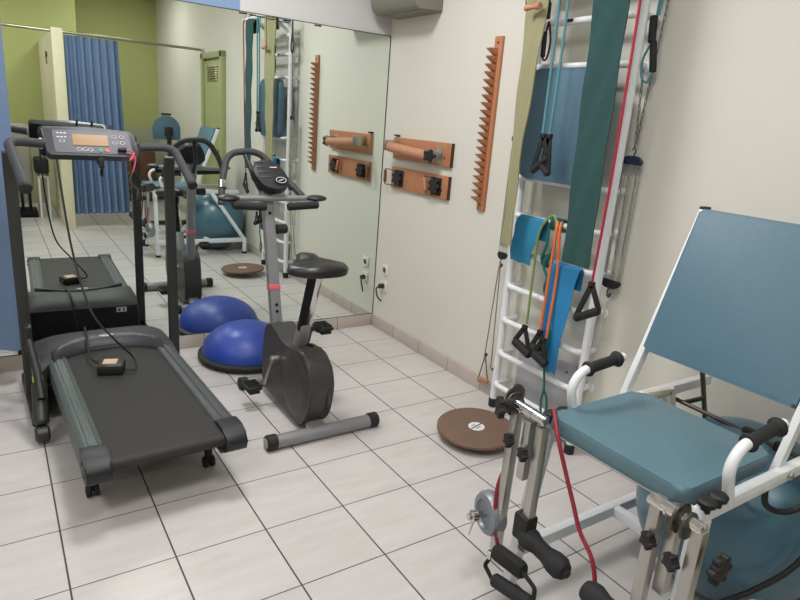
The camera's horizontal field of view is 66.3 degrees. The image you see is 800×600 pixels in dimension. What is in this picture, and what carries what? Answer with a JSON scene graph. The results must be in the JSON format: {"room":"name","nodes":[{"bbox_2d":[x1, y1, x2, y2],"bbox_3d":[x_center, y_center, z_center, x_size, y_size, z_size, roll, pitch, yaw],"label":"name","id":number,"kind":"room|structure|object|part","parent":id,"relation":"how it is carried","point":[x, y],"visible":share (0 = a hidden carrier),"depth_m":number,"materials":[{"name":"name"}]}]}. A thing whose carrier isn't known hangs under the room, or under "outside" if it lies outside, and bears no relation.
{"room":"care facility","nodes":[
{"label":"care facility","id":0,"kind":"room"},
{"bbox_2d":[182,0,391,35],"bbox_3d":[-1.934,-1.142,3.275,4.300,3.150,0.120,-6,19,-33],"label":"wall","id":1,"kind":"structure","parent":0,"point":[359,15],"depth_m":3.94,"materials":[{"name":"paint"}]},
{"bbox_2d":[0,313,372,372],"bbox_3d":[-2.015,0.341,3.647,4.300,0.090,0.012,-6,19,-33],"label":"baseboard","id":2,"kind":"structure","parent":1,"relation":"attached to","point":[9,363],"depth_m":4.08,"materials":[{"name":"tile"}]},
{"bbox_2d":[0,0,390,356],"bbox_3d":[-1.935,-0.669,3.356,4.297,2.016,0.010,-6,19,-33],"label":"wall mirror","id":3,"kind":"object","parent":1,"relation":"attached to","point":[203,81],"visible":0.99,"depth_m":3.74,"materials":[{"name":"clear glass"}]},
{"bbox_3d":[-2.716,-1.646,2.312,2.000,0.027,0.262,-6,19,-33],"label":"curtain rod","id":4,"kind":"object","parent":1,"relation":"attached to","visible":0},
{"bbox_2d":[0,21,20,350],"bbox_3d":[-2.288,-0.675,2.789,0.897,2.030,0.059,-6,19,-33],"label":"curtain","id":5,"kind":"object","parent":4,"relation":"hanging from","point":[9,325],"visible":0.56,"depth_m":3.12,"materials":[{"name":"blue fabric"}]},
{"bbox_2d":[0,325,799,599],"bbox_3d":[-0.097,1.400,0.859,4.300,0.100,7.100,-6,19,-33],"label":"floor","id":6,"kind":"structure","parent":0,"point":[379,512],"depth_m":2.48,"materials":[{"name":"tile"}]},
{"bbox_2d":[1,124,247,497],"bbox_3d":[-1.277,-0.046,2.806,0.785,1.411,1.538,-7,20,-34],"label":"treadmill","id":7,"kind":"object","parent":6,"relation":"on","point":[162,409],"visible":0.98,"depth_m":2.86,"materials":[{"name":"grey metal"}]},
{"bbox_3d":[-1.856,-0.101,2.992,0.052,1.224,0.048,-7,20,-34],"label":"post","id":8,"kind":"part","parent":7,"relation":"part of","materials":[{"name":"grey metal"}]},
{"bbox_3d":[-1.436,0.465,2.686,0.084,0.095,0.980,-7,20,-34],"label":"rail","id":9,"kind":"part","parent":7,"relation":"part of","materials":[{"name":"grey metal"}]},
{"bbox_3d":[-1.516,-0.780,3.028,0.352,0.103,0.057,-7,20,-34],"label":"panel","id":10,"kind":"part","parent":7,"relation":"part of","materials":[{"name":"grey plastic"}]},
{"bbox_2d":[56,159,136,374],"bbox_3d":[-1.569,-0.085,3.134,0.258,1.245,0.787,-6,19,-33],"label":"power adapter","id":11,"kind":"object","parent":7,"relation":"on","point":[105,366],"visible":0.85,"depth_m":2.92,"materials":[{"name":"black plastic"}]},
{"bbox_3d":[-1.406,0.298,2.970,0.062,0.002,0.062,0,17,-16],"label":"label plate","id":12,"kind":"part","parent":11,"relation":"part of","materials":[{"name":"paper"}]},
{"bbox_2d":[34,326,176,380],"bbox_3d":[-1.596,0.333,3.322,0.636,0.289,0.442,-7,20,-34],"label":"hood","id":13,"kind":"object","parent":7,"relation":"attached to","point":[70,349],"depth_m":3.23,"materials":[{"name":"plastic"}]},
{"bbox_3d":[-1.357,-0.701,3.101,0.045,0.116,0.046,-7,20,-34],"label":"safety cord","id":14,"kind":"part","parent":7,"relation":"part of","materials":[{"name":"red plastic"}]},
{"bbox_3d":[-1.298,0.494,2.919,0.600,0.171,1.290,-7,20,-34],"label":"frame","id":15,"kind":"part","parent":7,"relation":"part of","materials":[{"name":"grey metal"}]},
{"bbox_3d":[-1.266,-0.171,3.400,0.052,1.224,0.048,-7,20,-34],"label":"post","id":16,"kind":"part","parent":7,"relation":"part of","materials":[{"name":"grey metal"}]},
{"bbox_3d":[-1.016,0.414,2.975,0.084,0.095,0.980,-7,20,-34],"label":"rail","id":17,"kind":"part","parent":7,"relation":"part of","materials":[{"name":"grey metal"}]},
{"bbox_2d":[198,319,267,372],"bbox_3d":[-0.989,0.258,3.950,0.606,0.239,0.606,-6,19,-33],"label":"dome","id":18,"kind":"object","parent":6,"relation":"on","point":[236,346],"visible":0.69,"depth_m":3.75,"materials":[{"name":"blue rubber"}]},
{"bbox_2d":[217,148,379,450],"bbox_3d":[-0.595,-0.079,3.237,0.643,1.338,1.000,-6,19,-33],"label":"exercise bike","id":19,"kind":"object","parent":6,"relation":"on","point":[296,371],"visible":1,"depth_m":3.13,"materials":[{"name":"black metal"}]},
{"bbox_3d":[-0.791,-0.673,3.365,0.225,0.239,0.038,19,22,41],"label":"handlebar stem","id":20,"kind":"part","parent":19,"relation":"part of","materials":[{"name":"grey metal"}]},
{"bbox_3d":[-0.651,-0.389,3.354,0.065,0.051,0.052,-6,19,-33],"label":"tension knob","id":21,"kind":"part","parent":19,"relation":"part of","materials":[{"name":"black plastic"}]},
{"bbox_3d":[-0.451,0.008,2.991,0.045,0.337,0.146,-6,19,-33],"label":"seat post","id":22,"kind":"part","parent":19,"relation":"part of","materials":[{"name":"black metal"}]},
{"bbox_3d":[-0.426,0.630,3.078,0.080,0.054,0.082,-6,19,-33],"label":"frame rail","id":23,"kind":"part","parent":19,"relation":"part of","materials":[{"name":"grey metal"}]},
{"bbox_3d":[-0.429,0.144,3.123,0.070,0.048,0.048,-6,19,-33],"label":"height knob","id":24,"kind":"part","parent":19,"relation":"part of","materials":[{"name":"black plastic"}]},
{"bbox_2d":[437,408,508,450],"bbox_3d":[0.393,0.679,3.170,0.406,0.075,0.406,-6,19,-33],"label":"board","id":25,"kind":"object","parent":6,"relation":"on","point":[477,429],"visible":0.9,"depth_m":3.13,"materials":[{"name":"brown wood"}]},
{"bbox_2d":[466,206,799,599],"bbox_3d":[0.905,0.413,1.947,1.113,1.344,0.825,-6,19,-33],"label":"chair","id":26,"kind":"object","parent":6,"relation":"on","point":[727,310],"visible":0.97,"depth_m":1.85,"materials":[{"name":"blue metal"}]},
{"bbox_3d":[0.305,0.718,2.065,0.056,0.150,0.150,-2,17,-22],"label":"weight plate","id":27,"kind":"part","parent":26,"relation":"part of","materials":[{"name":"silver metal"}]},
{"bbox_3d":[0.312,0.334,1.907,0.024,0.063,0.071,2,16,-7],"label":"star knob","id":28,"kind":"part","parent":26,"relation":"part of","materials":[{"name":"black plastic"}]},
{"bbox_2d":[483,544,536,599],"bbox_3d":[0.351,0.878,1.942,0.060,0.148,0.231,-6,19,-33],"label":"handle","id":29,"kind":"object","parent":26,"relation":"attached to","point":[499,553],"visible":1,"depth_m":1.93,"materials":[{"name":"black plastic"}]},
{"bbox_3d":[0.356,0.454,1.882,0.032,0.060,0.111,-6,19,-33],"label":"star knob","id":30,"kind":"part","parent":26,"relation":"part of","materials":[{"name":"black plastic"}]},
{"bbox_2d":[493,408,596,581],"bbox_3d":[0.438,0.704,1.852,0.123,0.737,0.406,-3,18,-23],"label":"cord","id":31,"kind":"object","parent":26,"relation":"hanging from","point":[554,412],"visible":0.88,"depth_m":1.75,"materials":[{"name":"red rubber"}]},
{"bbox_3d":[0.323,0.667,1.992,0.036,0.303,0.049,4,16,-1],"label":"cord","id":32,"kind":"part","parent":31,"relation":"part of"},
{"bbox_3d":[0.451,0.716,1.812,0.110,0.737,0.314,-1,17,-19],"label":"cord","id":33,"kind":"part","parent":31,"relation":"part of","materials":[{"name":"red rubber"}]},
{"bbox_3d":[0.468,0.358,1.883,0.048,0.038,0.048,-6,19,-33],"label":"clamp knob","id":34,"kind":"part","parent":26,"relation":"part of","materials":[{"name":"black rubber"}]},
{"bbox_3d":[0.510,0.354,1.910,0.048,0.038,0.048,-6,19,-33],"label":"clamp knob","id":35,"kind":"part","parent":26,"relation":"part of","materials":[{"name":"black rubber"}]},
{"bbox_3d":[0.623,0.278,1.961,0.244,0.198,0.029,-6,19,-33],"label":"armrest","id":36,"kind":"part","parent":26,"relation":"part of","materials":[{"name":"white metal"}]},
{"bbox_3d":[0.943,0.718,2.073,0.965,0.696,0.618,-6,19,-33],"label":"frame","id":37,"kind":"part","parent":26,"relation":"part of","materials":[{"name":"white metal"}]},
{"bbox_3d":[0.617,0.598,1.455,0.032,0.060,0.111,-6,19,-33],"label":"star knob","id":38,"kind":"part","parent":26,"relation":"part of","materials":[{"name":"black plastic"}]},
{"bbox_3d":[0.755,0.411,1.804,0.435,0.050,0.455,-6,19,-33],"label":"seat","id":39,"kind":"part","parent":26,"relation":"part of","materials":[{"name":"blue leather"}]},
{"bbox_3d":[0.909,0.022,2.117,0.291,0.675,0.022,-6,19,-33],"label":"backrest post","id":40,"kind":"part","parent":26,"relation":"part of","materials":[{"name":"white metal"}]},
{"bbox_3d":[0.742,0.496,1.482,0.048,0.038,0.048,-6,19,-33],"label":"clamp knob","id":41,"kind":"part","parent":26,"relation":"part of","materials":[{"name":"black plastic"}]},
{"bbox_3d":[0.784,0.492,1.509,0.048,0.038,0.048,-6,19,-33],"label":"clamp knob","id":42,"kind":"part","parent":26,"relation":"part of","materials":[{"name":"black plastic"}]},
{"bbox_3d":[0.726,0.613,1.388,0.078,0.069,0.024,-6,19,-33],"label":"star knob","id":43,"kind":"part","parent":26,"relation":"part of","materials":[{"name":"black plastic"}]},
{"bbox_3d":[1.080,0.003,1.909,0.217,0.500,0.500,-6,19,-33],"label":"backrest","id":44,"kind":"part","parent":26,"relation":"part of","materials":[{"name":"blue leather"}]},
{"bbox_3d":[1.166,0.418,2.104,0.072,0.050,0.460,-6,19,-33],"label":"adjusting rod","id":45,"kind":"part","parent":26,"relation":"part of","materials":[{"name":"metal"}]},
{"bbox_3d":[1.169,0.444,2.052,0.030,0.030,0.040,-6,19,-33],"label":"rod knob","id":46,"kind":"part","parent":26,"relation":"part of","materials":[{"name":"black rubber"}]},
{"bbox_3d":[0.897,0.416,1.560,0.244,0.198,0.029,-6,19,-33],"label":"armrest","id":47,"kind":"part","parent":26,"relation":"part of","materials":[{"name":"white metal"}]},
{"bbox_2d":[719,491,799,599],"bbox_3d":[1.065,0.813,1.825,0.361,0.631,0.049,5,16,0],"label":"cable","id":48,"kind":"object","parent":26,"relation":"attached to","point":[764,497],"visible":0.86,"depth_m":1.82,"materials":[{"name":"black rubber"}]},
{"bbox_3d":[1.229,0.476,1.965,0.030,0.030,0.050,-6,19,-33],"label":"rod knob","id":49,"kind":"part","parent":26,"relation":"part of","materials":[{"name":"black rubber"}]},
{"bbox_3d":[1.190,0.163,1.708,0.291,0.675,0.022,-6,19,-33],"label":"backrest post","id":50,"kind":"part","parent":26,"relation":"part of","materials":[{"name":"white metal"}]},
{"bbox_2d":[636,416,799,599],"bbox_3d":[1.177,0.736,2.171,0.636,0.636,0.636,-6,19,-33],"label":"exercise ball","id":51,"kind":"object","parent":6,"relation":"on","point":[760,543],"visible":0.4,"depth_m":1.89,"materials":[{"name":"blue rubber"}]},
{"bbox_2d":[373,0,799,443],"bbox_3d":[1.875,-0.355,1.605,0.120,3.150,7.100,-6,19,-33],"label":"wall","id":52,"kind":"structure","parent":0,"point":[720,129],"depth_m":2.88,"materials":[{"name":"white paint"}]},
{"bbox_2d":[375,280,387,300],"bbox_3d":[-0.143,-0.064,4.604,0.061,0.165,0.080,-6,19,-33],"label":"wall socket","id":53,"kind":"object","parent":52,"relation":"attached to","point":[383,285],"visible":1,"depth_m":4.59,"materials":[{"name":"white plastic"}]},
{"bbox_3d":[-0.120,-0.106,4.606,0.012,0.080,0.080,-6,19,-33],"label":"plate","id":54,"kind":"part","parent":53,"relation":"part of","materials":[{"name":"white plastic"}]},
{"bbox_2d":[382,264,388,275],"bbox_3d":[-0.112,-0.224,4.570,0.017,0.080,0.080,-6,19,-33],"label":"wall socket","id":55,"kind":"object","parent":52,"relation":"attached to","point":[385,268],"visible":1,"depth_m":4.56,"materials":[{"name":"white plastic"}]},
{"bbox_2d":[371,0,442,19],"bbox_3d":[0.042,-1.945,3.854,0.225,0.270,0.500,-6,19,-33],"label":"air conditioner","id":56,"kind":"object","parent":52,"relation":"attached to","point":[395,9],"visible":1,"depth_m":3.81,"materials":[{"name":"white plastic"}]},
{"bbox_2d":[383,166,451,199],"bbox_3d":[0.098,-0.793,4.110,0.063,0.146,0.718,-6,19,-33],"label":"wrist turner","id":57,"kind":"object","parent":52,"relation":"attached to","point":[424,183],"visible":1,"depth_m":4.07,"materials":[{"name":"orange wood"}]},
{"bbox_3d":[-0.010,-0.850,4.276,0.008,0.112,0.112,-6,19,-33],"label":"dial plate","id":58,"kind":"part","parent":57,"relation":"part of","materials":[{"name":"black rubber"}]},
{"bbox_3d":[0.229,-0.730,3.927,0.008,0.112,0.112,-6,19,-33],"label":"dial plate","id":59,"kind":"part","parent":57,"relation":"part of","materials":[{"name":"black rubber"}]},
{"bbox_2d":[384,134,454,167],"bbox_3d":[0.092,-0.985,4.010,0.147,0.164,0.670,-6,19,-33],"label":"roller","id":60,"kind":"object","parent":52,"relation":"attached to","point":[415,150],"visible":1,"depth_m":3.93,"materials":[{"name":"orange wood"}]},
{"bbox_3d":[0.185,-0.898,3.817,0.080,0.082,0.024,2,16,-10],"label":"knob","id":61,"kind":"part","parent":60,"relation":"part of","materials":[{"name":"black plastic"}]},
{"bbox_2d":[471,36,504,210],"bbox_3d":[0.489,-0.983,3.464,0.072,0.955,0.062,-6,19,-33],"label":"ladder","id":62,"kind":"object","parent":52,"relation":"attached to","point":[495,66],"visible":1,"depth_m":3.45,"materials":[{"name":"orange wood"}]},
{"bbox_2d":[372,314,636,484],"bbox_3d":[1.703,1.116,1.993,0.012,0.090,7.060,-6,19,-33],"label":"baseboard","id":63,"kind":"structure","parent":52,"relation":"attached to","point":[464,373],"depth_m":4.11,"materials":[{"name":"tile"}]},
{"bbox_2d":[488,0,655,454],"bbox_3d":[0.788,-0.418,2.915,0.269,2.380,0.795,-6,19,-33],"label":"wall bars","id":64,"kind":"object","parent":52,"relation":"attached to","point":[529,373],"visible":0.59,"depth_m":3.05,"materials":[{"name":"white metal"}]},
{"bbox_3d":[0.568,-0.540,3.185,0.192,2.330,0.042,-6,19,-33],"label":"post","id":65,"kind":"part","parent":64,"relation":"part of","materials":[{"name":"white metal"}]},
{"bbox_2d":[501,0,548,245],"bbox_3d":[0.616,-0.953,2.927,0.077,1.400,0.186,-6,19,-33],"label":"sling","id":66,"kind":"object","parent":64,"relation":"hanging from","point":[535,20],"visible":0.98,"depth_m":2.93,"materials":[{"name":"fabric"}]},
{"bbox_2d":[510,214,548,265],"bbox_3d":[0.653,-0.303,3.110,0.048,0.245,0.208,-6,19,-33],"label":"cloth","id":67,"kind":"object","parent":64,"relation":"hanging from","point":[527,227],"visible":0.97,"depth_m":3.10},
{"bbox_2d":[524,0,542,10],"bbox_3d":[0.611,-1.461,2.740,0.032,0.304,0.108,-6,19,-33],"label":"wooden peg","id":68,"kind":"object","parent":64,"relation":"hanging from","point":[538,5],"visible":1,"depth_m":2.76,"materials":[{"name":"brown wood"}]},
{"bbox_2d":[512,214,556,357],"bbox_3d":[0.667,-0.065,3.060,0.049,0.743,0.177,-6,19,-33],"label":"band","id":69,"kind":"object","parent":64,"relation":"hanging from","point":[517,343],"visible":0.97,"depth_m":3.12,"materials":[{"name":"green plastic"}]},
{"bbox_2d":[539,329,550,413],"bbox_3d":[0.730,0.371,3.051,0.033,0.458,0.058,-6,19,-33],"label":"tube","id":70,"kind":"object","parent":64,"relation":"hanging from","point":[549,336],"visible":0.75,"depth_m":3.07,"materials":[{"name":"rubber"}]},
{"bbox_2d":[528,221,562,367],"bbox_3d":[0.717,-0.023,2.954,0.079,0.708,0.152,-6,19,-33],"label":"band","id":71,"kind":"object","parent":64,"relation":"hanging from","point":[539,353],"visible":1,"depth_m":2.98,"materials":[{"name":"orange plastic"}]},
{"bbox_2d":[540,0,551,60],"bbox_3d":[0.692,-1.331,2.818,0.024,0.435,0.054,-6,19,-33],"label":"handle","id":72,"kind":"object","parent":64,"relation":"hanging from","point":[544,39],"visible":0.93,"depth_m":2.85,"materials":[{"name":"black plastic"}]},
{"bbox_2d":[530,0,569,176],"bbox_3d":[0.691,-1.076,2.709,0.037,1.036,0.127,-6,19,-33],"label":"band","id":73,"kind":"object","parent":64,"relation":"hanging from","point":[545,141],"visible":1,"depth_m":2.77,"materials":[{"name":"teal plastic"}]},
{"bbox_2d":[519,67,585,187],"bbox_3d":[0.756,-0.812,2.892,0.073,0.530,0.538,-6,19,-33],"label":"board","id":74,"kind":"object","parent":64,"relation":"attached to","point":[565,126],"visible":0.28,"depth_m":2.87,"materials":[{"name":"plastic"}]},
{"bbox_2d":[540,217,566,294],"bbox_3d":[0.747,-0.180,3.035,0.085,0.455,0.116,-6,19,-33],"label":"tube","id":75,"kind":"object","parent":64,"relation":"hanging from","point":[544,258],"visible":0.64,"depth_m":3.00,"materials":[{"name":"green rubber"}]},
{"bbox_2d":[541,260,583,375],"bbox_3d":[0.771,0.096,2.992,0.049,0.555,0.186,-6,19,-33],"label":"hanging cloth","id":76,"kind":"object","parent":64,"relation":"hanging from","point":[570,278],"visible":0.76,"depth_m":2.95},
{"bbox_2d":[561,0,629,268],"bbox_3d":[0.843,-0.833,2.567,0.078,1.395,0.202,-6,19,-33],"label":"band","id":77,"kind":"object","parent":64,"relation":"hanging from","point":[609,17],"visible":1,"depth_m":2.57,"materials":[{"name":"teal rubber"}]},
{"bbox_2d":[573,0,641,321],"bbox_3d":[0.883,-0.679,2.499,0.051,1.651,0.142,-6,19,-33],"label":"band","id":78,"kind":"object","parent":64,"relation":"hanging from","point":[578,315],"visible":1,"depth_m":2.60,"materials":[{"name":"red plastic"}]},
{"bbox_3d":[0.883,-0.382,2.725,0.192,2.330,0.042,-6,19,-33],"label":"post","id":79,"kind":"part","parent":64,"relation":"part of","materials":[{"name":"white metal"}]},
{"bbox_2d":[602,69,643,297],"bbox_3d":[1.010,-0.493,2.727,0.026,1.009,0.103,-6,19,-33],"label":"spring expander","id":80,"kind":"object","parent":64,"relation":"hanging from","point":[631,160],"visible":0.9,"depth_m":2.76,"materials":[{"name":"silver metal"}]},
{"bbox_2d":[586,301,606,401],"bbox_3d":[0.950,0.329,3.009,0.016,0.689,0.016,8,16,10],"label":"hanging chain","id":81,"kind":"object","parent":80,"relation":"hanging from","point":[605,301],"visible":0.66,"depth_m":2.97,"materials":[{"name":"silver metal"}]},
{"bbox_3d":[1.030,-0.823,2.638,0.026,0.324,0.011,12,18,24],"label":"chain","id":82,"kind":"part","parent":80,"relation":"part of","materials":[{"name":"metal"}]},
{"bbox_2d":[640,0,663,83],"bbox_3d":[1.065,-1.262,2.487,0.035,0.726,0.075,-6,19,-33],"label":"grip","id":83,"kind":"object","parent":64,"relation":"hanging from","point":[653,22],"visible":1,"depth_m":2.54,"materials":[{"name":"black plastic"}]},
{"bbox_2d":[635,0,669,143],"bbox_3d":[1.092,-1.122,2.524,0.056,0.941,0.070,-6,19,-33],"label":"hanging chain","id":84,"kind":"object","parent":52,"relation":"hanging from","point":[667,0],"visible":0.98,"depth_m":2.58,"materials":[{"name":"metal"}]},
{"bbox_3d":[0.665,-1.530,2.984,0.012,0.349,0.068,-6,19,-33],"label":"loop","id":85,"kind":"object","parent":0,"visible":0},
{"bbox_2d":[497,136,512,267],"bbox_3d":[0.614,-0.845,3.195,0.020,1.395,0.071,-6,19,-33],"label":"spring expander","id":86,"kind":"object","parent":85,"relation":"hanging from","point":[501,255],"visible":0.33,"depth_m":3.35,"materials":[{"name":"grey metal"}]},
{"bbox_2d":[477,266,500,383],"bbox_3d":[0.519,0.155,3.563,0.066,0.751,0.130,-6,19,-33],"label":"cord","id":87,"kind":"object","parent":86,"relation":"hanging from","point":[481,379],"visible":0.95,"depth_m":3.55,"materials":[{"name":"fabric"}]},
{"bbox_3d":[0.527,0.098,3.518,0.040,0.616,0.081,-6,19,-33],"label":"cord","id":88,"kind":"part","parent":87,"relation":"part of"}
]}

